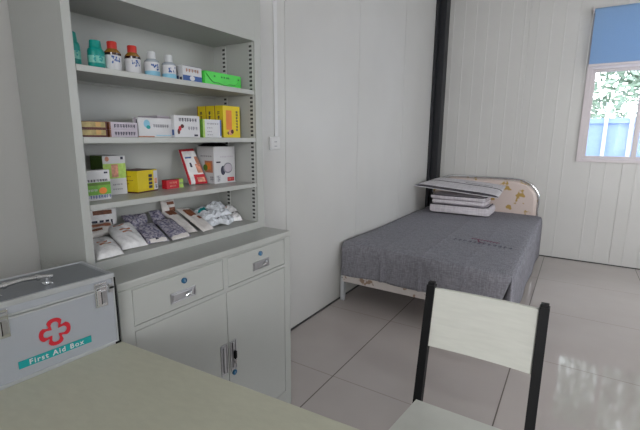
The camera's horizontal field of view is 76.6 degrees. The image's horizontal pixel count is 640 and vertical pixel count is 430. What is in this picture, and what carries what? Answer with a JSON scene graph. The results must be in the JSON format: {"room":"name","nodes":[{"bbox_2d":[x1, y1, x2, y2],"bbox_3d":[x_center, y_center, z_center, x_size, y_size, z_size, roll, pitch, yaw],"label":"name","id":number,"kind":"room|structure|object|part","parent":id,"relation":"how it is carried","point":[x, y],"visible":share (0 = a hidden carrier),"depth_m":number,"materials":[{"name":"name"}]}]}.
{"room":"examination room","nodes":[
{"label":"examination room","id":0,"kind":"room"},
{"bbox_2d":[0,0,436,327],"bbox_3d":[-0.510,-0.626,2.135,0.060,3.100,7.300,7,13,32],"label":"wall","id":1,"kind":"structure","parent":0,"point":[355,76],"depth_m":3.02,"materials":[{"name":"paint"}]},
{"bbox_2d":[269,137,279,149],"bbox_3d":[-0.277,-0.439,2.478,0.017,0.078,0.100,7,13,32],"label":"wall socket","id":2,"kind":"object","parent":1,"relation":"attached to","point":[274,142],"visible":1,"depth_m":2.46,"materials":[{"name":"white plastic"}]},
{"bbox_2d":[272,0,277,135],"bbox_3d":[-0.262,-1.345,2.325,0.008,1.755,0.032,7,13,32],"label":"cable trunking","id":3,"kind":"object","parent":1,"relation":"attached to","point":[274,2],"visible":1,"depth_m":2.41,"materials":[{"name":"white plastic"}]},
{"bbox_2d":[291,285,358,330],"bbox_3d":[0.467,0.615,3.905,0.006,0.012,3.700,7,13,32],"label":"baseboard","id":4,"kind":"structure","parent":1,"relation":"attached to","point":[309,317],"depth_m":3.16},
{"bbox_2d":[425,0,450,206],"bbox_3d":[1.450,-1.166,5.035,0.107,3.100,0.220,7,13,32],"label":"trim","id":5,"kind":"structure","parent":1,"relation":"attached to","point":[442,21],"depth_m":4.93,"materials":[{"name":"paint"}]},
{"bbox_2d":[291,256,639,429],"bbox_3d":[1.209,1.139,1.361,4.155,0.050,7.420,7,13,32],"label":"floor","id":6,"kind":"structure","parent":0,"point":[354,361],"depth_m":2.45,"materials":[{"name":"tile"}]},
{"bbox_2d":[7,0,290,403],"bbox_3d":[-0.560,0.035,1.655,0.487,1.980,0.862,7,13,32],"label":"medicine cabinet","id":7,"kind":"object","parent":6,"relation":"on","point":[216,301],"visible":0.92,"depth_m":1.52,"materials":[{"name":"grey metal"}]},
{"bbox_2d":[72,31,81,63],"bbox_3d":[-0.755,-0.504,1.229,0.041,0.101,0.051,7,13,32],"label":"medicine bottle","id":8,"kind":"object","parent":7,"relation":"on","point":[77,53],"visible":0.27,"depth_m":1.23,"materials":[{"name":"teal plastic"}]},
{"bbox_2d":[82,129,107,136],"bbox_3d":[-0.734,-0.262,1.292,0.061,0.024,0.081,7,13,32],"label":"box","id":9,"kind":"object","parent":7,"relation":"on","point":[85,132],"visible":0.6,"depth_m":1.28,"materials":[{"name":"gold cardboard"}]},
{"bbox_2d":[81,121,106,128],"bbox_3d":[-0.734,-0.285,1.287,0.061,0.024,0.081,7,13,32],"label":"box","id":10,"kind":"object","parent":9,"relation":"on","point":[85,124],"visible":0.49,"depth_m":1.27,"materials":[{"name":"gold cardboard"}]},
{"bbox_2d":[87,39,105,67],"bbox_3d":[-0.715,-0.510,1.292,0.042,0.090,0.053,7,13,32],"label":"medicine bottle","id":11,"kind":"object","parent":7,"relation":"on","point":[95,54],"visible":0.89,"depth_m":1.28,"materials":[{"name":"teal plastic"}]},
{"bbox_2d":[86,169,111,200],"bbox_3d":[-0.762,-0.101,1.361,0.046,0.100,0.092,7,13,32],"label":"box","id":12,"kind":"object","parent":7,"relation":"on","point":[98,180],"visible":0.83,"depth_m":1.35,"materials":[{"name":"green cardboard"}]},
{"bbox_2d":[90,208,116,224],"bbox_3d":[-0.836,0.021,1.518,0.019,0.101,0.165,7,13,32],"label":"packet","id":13,"kind":"object","parent":7,"relation":"in","point":[105,215],"visible":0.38,"depth_m":1.54,"materials":[{"name":"white cardboard"}]},
{"bbox_2d":[93,236,123,259],"bbox_3d":[-0.746,0.109,1.397,0.164,0.044,0.099,11,15,43],"label":"packet","id":14,"kind":"object","parent":7,"relation":"in","point":[104,247],"visible":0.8,"depth_m":1.37,"materials":[{"name":"white plastic"}]},
{"bbox_2d":[90,155,127,194],"bbox_3d":[-0.784,-0.150,1.504,0.086,0.142,0.084,8,13,34],"label":"box","id":15,"kind":"object","parent":7,"relation":"on","point":[115,164],"visible":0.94,"depth_m":1.48,"materials":[{"name":"green cardboard"}]},
{"bbox_2d":[104,41,121,69],"bbox_3d":[-0.685,-0.521,1.339,0.051,0.096,0.051,7,13,32],"label":"medicine bottle","id":16,"kind":"object","parent":7,"relation":"on","point":[112,55],"visible":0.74,"depth_m":1.32,"materials":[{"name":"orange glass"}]},
{"bbox_2d":[107,129,137,136],"bbox_3d":[-0.682,-0.277,1.375,0.061,0.024,0.100,7,13,32],"label":"box","id":17,"kind":"object","parent":7,"relation":"on","point":[111,133],"visible":0.85,"depth_m":1.35,"materials":[{"name":"white cardboard"}]},
{"bbox_2d":[107,122,137,129],"bbox_3d":[-0.681,-0.301,1.370,0.061,0.024,0.100,7,13,32],"label":"box","id":18,"kind":"object","parent":17,"relation":"on","point":[110,125],"visible":0.88,"depth_m":1.35,"materials":[{"name":"white cardboard"}]},
{"bbox_2d":[108,222,147,249],"bbox_3d":[-0.725,0.074,1.515,0.168,0.068,0.097,11,15,43],"label":"packet","id":19,"kind":"object","parent":7,"relation":"in","point":[125,235],"visible":0.99,"depth_m":1.49,"materials":[{"name":"white plastic"}]},
{"bbox_2d":[92,222,111,237],"bbox_3d":[-0.816,0.053,1.496,0.056,0.046,0.130,7,13,32],"label":"packet","id":20,"kind":"object","parent":19,"relation":"on","point":[98,229],"visible":0.57,"depth_m":1.49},
{"bbox_2d":[124,45,141,72],"bbox_3d":[-0.647,-0.533,1.398,0.051,0.096,0.051,7,13,32],"label":"medicine bottle","id":21,"kind":"object","parent":7,"relation":"on","point":[132,59],"visible":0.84,"depth_m":1.38,"materials":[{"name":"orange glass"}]},
{"bbox_2d":[126,168,157,193],"bbox_3d":[-0.712,-0.135,1.582,0.096,0.084,0.109,4,11,18],"label":"box","id":22,"kind":"object","parent":7,"relation":"on","point":[139,180],"visible":0.73,"depth_m":1.54,"materials":[{"name":"yellow cardboard"}]},
{"bbox_2d":[132,117,171,136],"bbox_3d":[-0.610,-0.319,1.481,0.031,0.068,0.142,7,13,32],"label":"box","id":23,"kind":"object","parent":7,"relation":"on","point":[147,127],"visible":0.8,"depth_m":1.47,"materials":[{"name":"white cardboard"}]},
{"bbox_2d":[144,51,159,75],"bbox_3d":[-0.607,-0.541,1.461,0.052,0.090,0.052,7,13,32],"label":"medicine bottle","id":24,"kind":"object","parent":7,"relation":"on","point":[151,65],"visible":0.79,"depth_m":1.44,"materials":[{"name":"plastic"}]},
{"bbox_2d":[138,116,168,118],"bbox_3d":[-0.648,-0.345,1.581,0.120,0.080,0.055,7,13,32],"label":"box","id":25,"kind":"object","parent":7,"relation":"on","point":[162,117],"visible":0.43,"depth_m":1.55,"materials":[{"name":"white cardboard"}]},
{"bbox_2d":[138,223,169,243],"bbox_3d":[-0.663,0.068,1.591,0.082,0.053,0.153,-9,14,-41],"label":"packet","id":26,"kind":"object","parent":7,"relation":"in","point":[150,232],"visible":1,"depth_m":1.56,"materials":[{"name":"purple plastic"}]},
{"bbox_2d":[121,213,147,231],"bbox_3d":[-0.720,0.032,1.632,0.101,0.070,0.125,7,13,32],"label":"packet","id":27,"kind":"object","parent":26,"relation":"on","point":[135,220],"visible":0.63,"depth_m":1.62,"materials":[{"name":"plastic"}]},
{"bbox_2d":[149,210,165,225],"bbox_3d":[-0.685,0.011,1.707,0.068,0.061,0.056,10,14,40],"label":"packet","id":28,"kind":"object","parent":7,"relation":"in","point":[156,215],"visible":0.82,"depth_m":1.70,"materials":[{"name":"plastic"}]},
{"bbox_2d":[75,64,254,97],"bbox_3d":[-0.611,-0.505,1.576,0.252,0.024,0.782,7,13,32],"label":"shelf","id":29,"kind":"object","parent":7,"relation":"attached to","point":[88,77],"depth_m":1.53,"materials":[{"name":"grey metal"}]},
{"bbox_2d":[161,55,176,78],"bbox_3d":[-0.568,-0.553,1.522,0.052,0.090,0.052,7,13,32],"label":"medicine bottle","id":30,"kind":"object","parent":7,"relation":"on","point":[168,67],"visible":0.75,"depth_m":1.50,"materials":[{"name":"plastic"}]},
{"bbox_2d":[83,137,255,143],"bbox_3d":[-0.613,-0.297,1.615,0.252,0.024,0.782,7,13,32],"label":"shelf","id":31,"kind":"object","parent":7,"relation":"attached to","point":[86,140],"depth_m":1.51,"materials":[{"name":"grey metal"}]},
{"bbox_2d":[162,179,178,188],"bbox_3d":[-0.621,-0.129,1.684,0.030,0.036,0.062,7,13,32],"label":"box","id":32,"kind":"object","parent":7,"relation":"on","point":[168,183],"visible":1,"depth_m":1.67,"materials":[{"name":"red cardboard"}]},
{"bbox_2d":[155,218,190,240],"bbox_3d":[-0.603,0.054,1.646,0.163,0.059,0.089,9,14,38],"label":"packet","id":33,"kind":"object","parent":7,"relation":"in","point":[169,226],"visible":1,"depth_m":1.63,"materials":[{"name":"purple plastic"}]},
{"bbox_2d":[89,181,256,210],"bbox_3d":[-0.615,-0.092,1.655,0.252,0.024,0.782,7,13,32],"label":"shelf","id":34,"kind":"object","parent":7,"relation":"attached to","point":[119,200],"depth_m":1.56,"materials":[{"name":"grey metal"}]},
{"bbox_3d":[-0.477,0.259,1.408,0.004,0.116,0.376,7,13,32],"label":"drawer","id":35,"kind":"part","parent":7,"relation":"part of","materials":[{"name":"grey metal"}]},
{"bbox_2d":[162,210,196,232],"bbox_3d":[-0.604,0.027,1.739,0.166,0.078,0.062,7,13,32],"label":"packet","id":36,"kind":"object","parent":7,"relation":"in","point":[189,228],"visible":0.84,"depth_m":1.73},
{"bbox_2d":[160,199,174,217],"bbox_3d":[-0.665,-0.032,1.780,0.023,0.078,0.070,7,13,32],"label":"packet","id":37,"kind":"object","parent":36,"relation":"on","point":[166,205],"visible":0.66,"depth_m":1.77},
{"bbox_2d":[176,178,182,187],"bbox_3d":[-0.602,-0.137,1.726,0.030,0.036,0.024,7,13,32],"label":"box","id":38,"kind":"object","parent":7,"relation":"on","point":[180,179],"visible":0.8,"depth_m":1.72,"materials":[{"name":"green cardboard"}]},
{"bbox_3d":[-0.476,0.650,1.488,0.004,0.642,0.389,7,13,32],"label":"door","id":39,"kind":"part","parent":7,"relation":"part of","materials":[{"name":"grey metal"}]},
{"bbox_3d":[-0.469,0.277,1.405,0.018,0.036,0.105,7,13,32],"label":"handle","id":40,"kind":"part","parent":7,"relation":"part of","materials":[{"name":"metal"}]},
{"bbox_2d":[170,115,199,136],"bbox_3d":[-0.523,-0.345,1.579,0.021,0.083,0.122,7,13,32],"label":"box","id":41,"kind":"object","parent":7,"relation":"on","point":[182,125],"visible":0.92,"depth_m":1.56,"materials":[{"name":"white cardboard"}]},
{"bbox_2d":[176,65,201,81],"bbox_3d":[-0.520,-0.553,1.603,0.046,0.062,0.094,7,13,32],"label":"box","id":42,"kind":"object","parent":7,"relation":"on","point":[184,72],"visible":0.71,"depth_m":1.58,"materials":[{"name":"white cardboard"}]},
{"bbox_2d":[178,148,206,184],"bbox_3d":[-0.570,-0.218,1.818,0.088,0.156,0.086,7,13,32],"label":"box","id":43,"kind":"object","parent":7,"relation":"on","point":[194,172],"visible":1,"depth_m":1.80,"materials":[{"name":"cardboard"}]},
{"bbox_2d":[176,208,213,231],"bbox_3d":[-0.550,0.015,1.785,0.176,0.084,0.069,7,13,32],"label":"packet","id":44,"kind":"object","parent":7,"relation":"in","point":[202,224],"visible":1,"depth_m":1.77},
{"bbox_2d":[197,106,205,118],"bbox_3d":[-0.510,-0.431,1.885,0.052,0.138,0.106,7,13,32],"label":"box","id":45,"kind":"object","parent":7,"relation":"on","point":[201,112],"visible":0.2,"depth_m":1.83,"materials":[{"name":"yellow cardboard"}]},
{"bbox_2d":[205,106,214,119],"bbox_3d":[-0.464,-0.426,1.857,0.052,0.138,0.106,7,13,32],"label":"box","id":46,"kind":"object","parent":7,"relation":"on","point":[210,114],"visible":0.14,"depth_m":1.80,"materials":[{"name":"yellow cardboard"}]},
{"bbox_2d":[199,119,221,137],"bbox_3d":[-0.455,-0.360,1.687,0.023,0.073,0.100,7,13,32],"label":"box","id":47,"kind":"object","parent":7,"relation":"on","point":[209,128],"visible":0.99,"depth_m":1.67,"materials":[{"name":"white cardboard"}]},
{"bbox_2d":[206,217,220,226],"bbox_3d":[-0.499,0.026,1.847,0.067,0.040,0.092,5,12,25],"label":"plastic bag","id":48,"kind":"object","parent":7,"relation":"on","point":[212,221],"visible":0.57,"depth_m":1.83,"materials":[{"name":"white plastic"}]},
{"bbox_2d":[196,210,219,219],"bbox_3d":[-0.517,-0.003,1.859,0.067,0.040,0.092,11,15,44],"label":"plastic bag","id":49,"kind":"object","parent":48,"relation":"on","point":[205,214],"visible":0.81,"depth_m":1.85,"materials":[{"name":"white plastic"}]},
{"bbox_2d":[197,146,234,183],"bbox_3d":[-0.491,-0.240,1.921,0.116,0.168,0.129,8,13,34],"label":"product box","id":50,"kind":"object","parent":7,"relation":"on","point":[217,163],"visible":0.97,"depth_m":1.87,"materials":[{"name":"white cardboard"}]},
{"bbox_2d":[199,143,227,145],"bbox_3d":[-0.497,-0.331,1.901,0.090,0.016,0.108,7,13,32],"label":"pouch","id":51,"kind":"object","parent":50,"relation":"on","point":[203,144],"visible":0.94,"depth_m":1.87,"materials":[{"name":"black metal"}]},
{"bbox_2d":[201,70,240,87],"bbox_3d":[-0.430,-0.578,1.745,0.055,0.058,0.212,7,13,32],"label":"box","id":52,"kind":"object","parent":7,"relation":"on","point":[209,77],"visible":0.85,"depth_m":1.71,"materials":[{"name":"green cardboard"}]},
{"bbox_3d":[-0.380,0.581,1.619,0.006,0.130,0.036,7,13,32],"label":"handle","id":53,"kind":"part","parent":7,"relation":"part of","materials":[{"name":"metal"}]},
{"bbox_2d":[217,215,233,224],"bbox_3d":[-0.444,0.017,1.894,0.067,0.041,0.092,2,11,7],"label":"plastic bag","id":54,"kind":"object","parent":7,"relation":"on","point":[225,219],"visible":0.96,"depth_m":1.86,"materials":[{"name":"white plastic"}]},
{"bbox_2d":[214,208,231,215],"bbox_3d":[-0.471,-0.017,1.911,0.092,0.035,0.066,-8,14,-38],"label":"plastic bag","id":55,"kind":"object","parent":54,"relation":"on","point":[223,211],"visible":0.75,"depth_m":1.90,"materials":[{"name":"white plastic"}]},
{"bbox_2d":[205,201,224,210],"bbox_3d":[-0.496,-0.048,1.921,0.067,0.039,0.092,2,11,6],"label":"plastic bag","id":56,"kind":"object","parent":55,"relation":"on","point":[214,205],"visible":0.99,"depth_m":1.90,"materials":[{"name":"white plastic"}]},
{"bbox_2d":[214,105,239,137],"bbox_3d":[-0.417,-0.420,1.831,0.052,0.138,0.106,7,13,32],"label":"box","id":57,"kind":"object","parent":7,"relation":"on","point":[229,116],"visible":0.9,"depth_m":1.80,"materials":[{"name":"yellow cardboard"}]},
{"bbox_3d":[-0.353,0.573,1.661,0.006,0.130,0.036,7,13,32],"label":"handle","id":58,"kind":"part","parent":7,"relation":"part of","materials":[{"name":"metal"}]},
{"bbox_2d":[228,212,241,220],"bbox_3d":[-0.417,0.005,1.956,0.064,0.040,0.067,-6,13,-30],"label":"plastic bag","id":59,"kind":"object","parent":7,"relation":"on","point":[237,217],"visible":0.59,"depth_m":1.94,"materials":[{"name":"white plastic"}]},
{"bbox_3d":[-0.265,0.198,1.738,0.004,0.116,0.361,7,13,32],"label":"drawer","id":60,"kind":"part","parent":7,"relation":"part of","materials":[{"name":"grey metal"}]},
{"bbox_3d":[-0.271,0.590,1.808,0.004,0.642,0.373,7,13,32],"label":"door","id":61,"kind":"part","parent":7,"relation":"part of","materials":[{"name":"grey metal"}]},
{"bbox_3d":[-0.248,0.213,1.748,0.018,0.036,0.105,7,13,32],"label":"handle","id":62,"kind":"part","parent":7,"relation":"part of","materials":[{"name":"metal"}]},
{"bbox_3d":[-0.549,0.014,1.888,0.079,0.036,0.101,7,13,32],"label":"plastic bag","id":63,"kind":"object","parent":7,"relation":"on","visible":0},
{"bbox_2d":[194,206,210,212],"bbox_3d":[-0.550,-0.024,1.906,0.066,0.035,0.092,3,11,11],"label":"plastic bag","id":64,"kind":"object","parent":63,"relation":"on","point":[198,210],"visible":0.48,"depth_m":1.89,"materials":[{"name":"teal plastic"}]},
{"bbox_3d":[-0.479,-0.008,1.996,0.071,0.033,0.069,7,13,32],"label":"plastic bag","id":65,"kind":"object","parent":7,"relation":"on","visible":0},
{"bbox_2d":[224,205,236,211],"bbox_3d":[-0.451,-0.033,1.979,0.066,0.032,0.064,6,12,25],"label":"plastic bag","id":66,"kind":"object","parent":65,"relation":"on","point":[230,208],"visible":0.56,"depth_m":1.96,"materials":[{"name":"white plastic"}]},
{"bbox_2d":[0,341,358,429],"bbox_3d":[-0.473,0.820,0.831,1.440,0.750,0.660,6,12,28],"label":"table","id":67,"kind":"object","parent":6,"relation":"on","point":[122,385],"visible":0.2,"depth_m":0.92,"materials":[{"name":"laminate"}]},
{"bbox_2d":[0,261,120,390],"bbox_3d":[-0.748,0.266,1.078,0.200,0.240,0.331,8,13,35],"label":"box","id":68,"kind":"object","parent":67,"relation":"on","point":[51,318],"visible":1,"depth_m":1.04,"materials":[{"name":"metal"}]},
{"bbox_3d":[-0.744,0.172,1.010,0.024,0.031,0.138,8,13,35],"label":"handle","id":69,"kind":"part","parent":68,"relation":"part of","materials":[{"name":"silver metal"}]},
{"bbox_3d":[-0.753,0.196,1.067,0.185,0.037,0.325,8,13,35],"label":"lid","id":70,"kind":"part","parent":68,"relation":"part of","materials":[{"name":"metal"}]},
{"bbox_2d":[340,175,539,299],"bbox_3d":[1.296,0.165,3.914,1.264,0.905,2.416,7,13,32],"label":"bed","id":71,"kind":"object","parent":6,"relation":"on","point":[517,197],"visible":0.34,"depth_m":4.58,"materials":[{"name":"white metal"}]},
{"bbox_3d":[0.193,0.580,3.389,0.034,0.270,0.037,7,13,32],"label":"leg","id":72,"kind":"part","parent":71,"relation":"part of","materials":[{"name":"white metal"}]},
{"bbox_3d":[0.690,0.575,3.007,1.241,0.094,0.028,8,13,36],"label":"foot rail","id":73,"kind":"part","parent":71,"relation":"part of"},
{"bbox_2d":[341,206,541,302],"bbox_3d":[1.300,0.336,3.869,1.331,0.443,2.372,7,13,32],"label":"bedspread","id":74,"kind":"object","parent":71,"relation":"on","point":[495,255],"visible":0.86,"depth_m":3.18,"materials":[{"name":"fabric"}]},
{"bbox_2d":[429,202,494,216],"bbox_3d":[1.637,-0.087,4.668,0.663,0.107,0.424,7,13,32],"label":"quilt","id":75,"kind":"object","parent":74,"relation":"on","point":[487,210],"visible":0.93,"depth_m":4.50,"materials":[{"name":"white fabric"}]},
{"bbox_2d":[431,191,490,206],"bbox_3d":[1.623,-0.194,4.663,0.603,0.102,0.414,7,13,32],"label":"quilt","id":76,"kind":"object","parent":75,"relation":"on","point":[448,197],"visible":0.88,"depth_m":4.53,"materials":[{"name":"white fabric"}]},
{"bbox_2d":[414,177,505,197],"bbox_3d":[1.607,-0.329,4.668,0.916,0.152,0.461,7,13,32],"label":"pillow","id":77,"kind":"object","parent":76,"relation":"on","point":[484,189],"visible":1,"depth_m":4.57,"materials":[{"name":"grey fabric"}]},
{"bbox_3d":[1.936,-0.132,4.858,1.165,0.602,0.072,7,13,32],"label":"headboard","id":78,"kind":"part","parent":71,"relation":"part of","materials":[{"name":"beige plastic"}]},
{"bbox_2d":[389,280,549,429],"bbox_3d":[0.405,0.707,1.201,0.400,0.847,0.518,7,13,32],"label":"chair","id":79,"kind":"object","parent":6,"relation":"on","point":[513,335],"visible":1,"depth_m":1.31,"materials":[{"name":"white wood"}]},
{"bbox_3d":[0.365,0.657,1.459,0.028,0.847,0.116,7,13,32],"label":"leg","id":80,"kind":"part","parent":79,"relation":"part of","materials":[{"name":"black metal"}]},
{"bbox_3d":[0.381,0.697,1.159,0.400,0.020,0.378,7,13,32],"label":"seat","id":81,"kind":"part","parent":79,"relation":"part of","materials":[{"name":"laminate"}]},
{"bbox_3d":[0.528,0.370,1.331,0.320,0.197,0.062,7,13,32],"label":"backrest","id":82,"kind":"part","parent":79,"relation":"part of","materials":[{"name":"laminate"}]},
{"bbox_3d":[0.660,0.694,1.277,0.028,0.847,0.116,7,13,32],"label":"leg","id":83,"kind":"part","parent":79,"relation":"part of","materials":[{"name":"black metal"}]},
{"bbox_2d":[440,0,639,268],"bbox_3d":[3.185,-0.978,4.123,4.035,3.100,0.062,7,13,32],"label":"wall","id":84,"kind":"structure","parent":0,"point":[515,87],"depth_m":4.54,"materials":[{"name":"paint"}]},
{"bbox_2d":[539,255,639,269],"bbox_3d":[3.699,0.613,4.051,2.750,0.010,0.006,7,13,32],"label":"baseboard","id":85,"kind":"structure","parent":84,"relation":"attached to","point":[539,255],"depth_m":4.48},
{"bbox_2d":[576,12,639,163],"bbox_3d":[3.356,-1.262,3.925,1.330,1.525,0.050,7,13,32],"label":"window","id":86,"kind":"structure","parent":84,"relation":"in","point":[591,71],"depth_m":4.22,"materials":[{"name":"plastic"}]},
{"bbox_3d":[3.355,-0.995,3.978,1.234,0.915,0.040,7,13,32],"label":"sash frame","id":87,"kind":"part","parent":86,"relation":"part of","materials":[{"name":"plastic"}]},
{"bbox_2d":[583,3,639,82],"bbox_3d":[3.322,-1.665,3.805,1.352,0.730,0.055,7,13,32],"label":"roller blind","id":88,"kind":"object","parent":86,"relation":"attached to","point":[616,30],"visible":1,"depth_m":4.02,"materials":[{"name":"blue fabric"}]},
{"bbox_3d":[2.745,-1.708,4.138,0.019,0.680,0.006,7,13,32],"label":"pull chain","id":89,"kind":"part","parent":88,"relation":"part of","materials":[{"name":"white plastic"}]},
{"label":"outside","id":90,"kind":"structure","parent":0,"visible":0},
{"bbox_3d":[8.706,-0.593,12.043,26.000,0.050,18.500,7,13,32],"label":"ground","id":91,"kind":"structure","parent":90,"visible":0},
{"bbox_2d":[585,102,639,159],"bbox_3d":[5.275,-0.433,5.668,7.500,2.280,0.110,7,13,32],"label":"fence","id":92,"kind":"object","parent":91,"relation":"on","point":[607,136],"visible":0.1,"depth_m":6.08,"materials":[{"name":"white paint"}]},
{"bbox_3d":[4.285,-0.549,6.234,0.050,2.280,0.030,7,13,32],"label":"post","id":93,"kind":"part","parent":92,"relation":"part of","materials":[{"name":"white paint"}]},
{"bbox_3d":[5.285,-0.358,5.700,7.500,1.920,0.030,7,13,32],"label":"sheet panel","id":94,"kind":"part","parent":92,"relation":"part of","materials":[{"name":"blue metal"}]},
{"bbox_3d":[5.290,-1.300,5.516,7.500,0.080,0.080,7,13,32],"label":"rail","id":95,"kind":"part","parent":92,"relation":"part of","materials":[{"name":"white metal"}]},
{"bbox_3d":[4.548,-0.516,6.072,0.050,2.280,0.030,7,13,32],"label":"post","id":96,"kind":"part","parent":92,"relation":"part of","materials":[{"name":"white paint"}]},
{"bbox_2d":[590,70,639,117],"bbox_3d":[7.083,-3.940,7.630,5.239,8.164,5.154,7,13,32],"label":"tree","id":97,"kind":"object","parent":91,"relation":"on","point":[633,81],"visible":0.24,"depth_m":8.24,"materials":[{"name":"green plant"}]}
]}

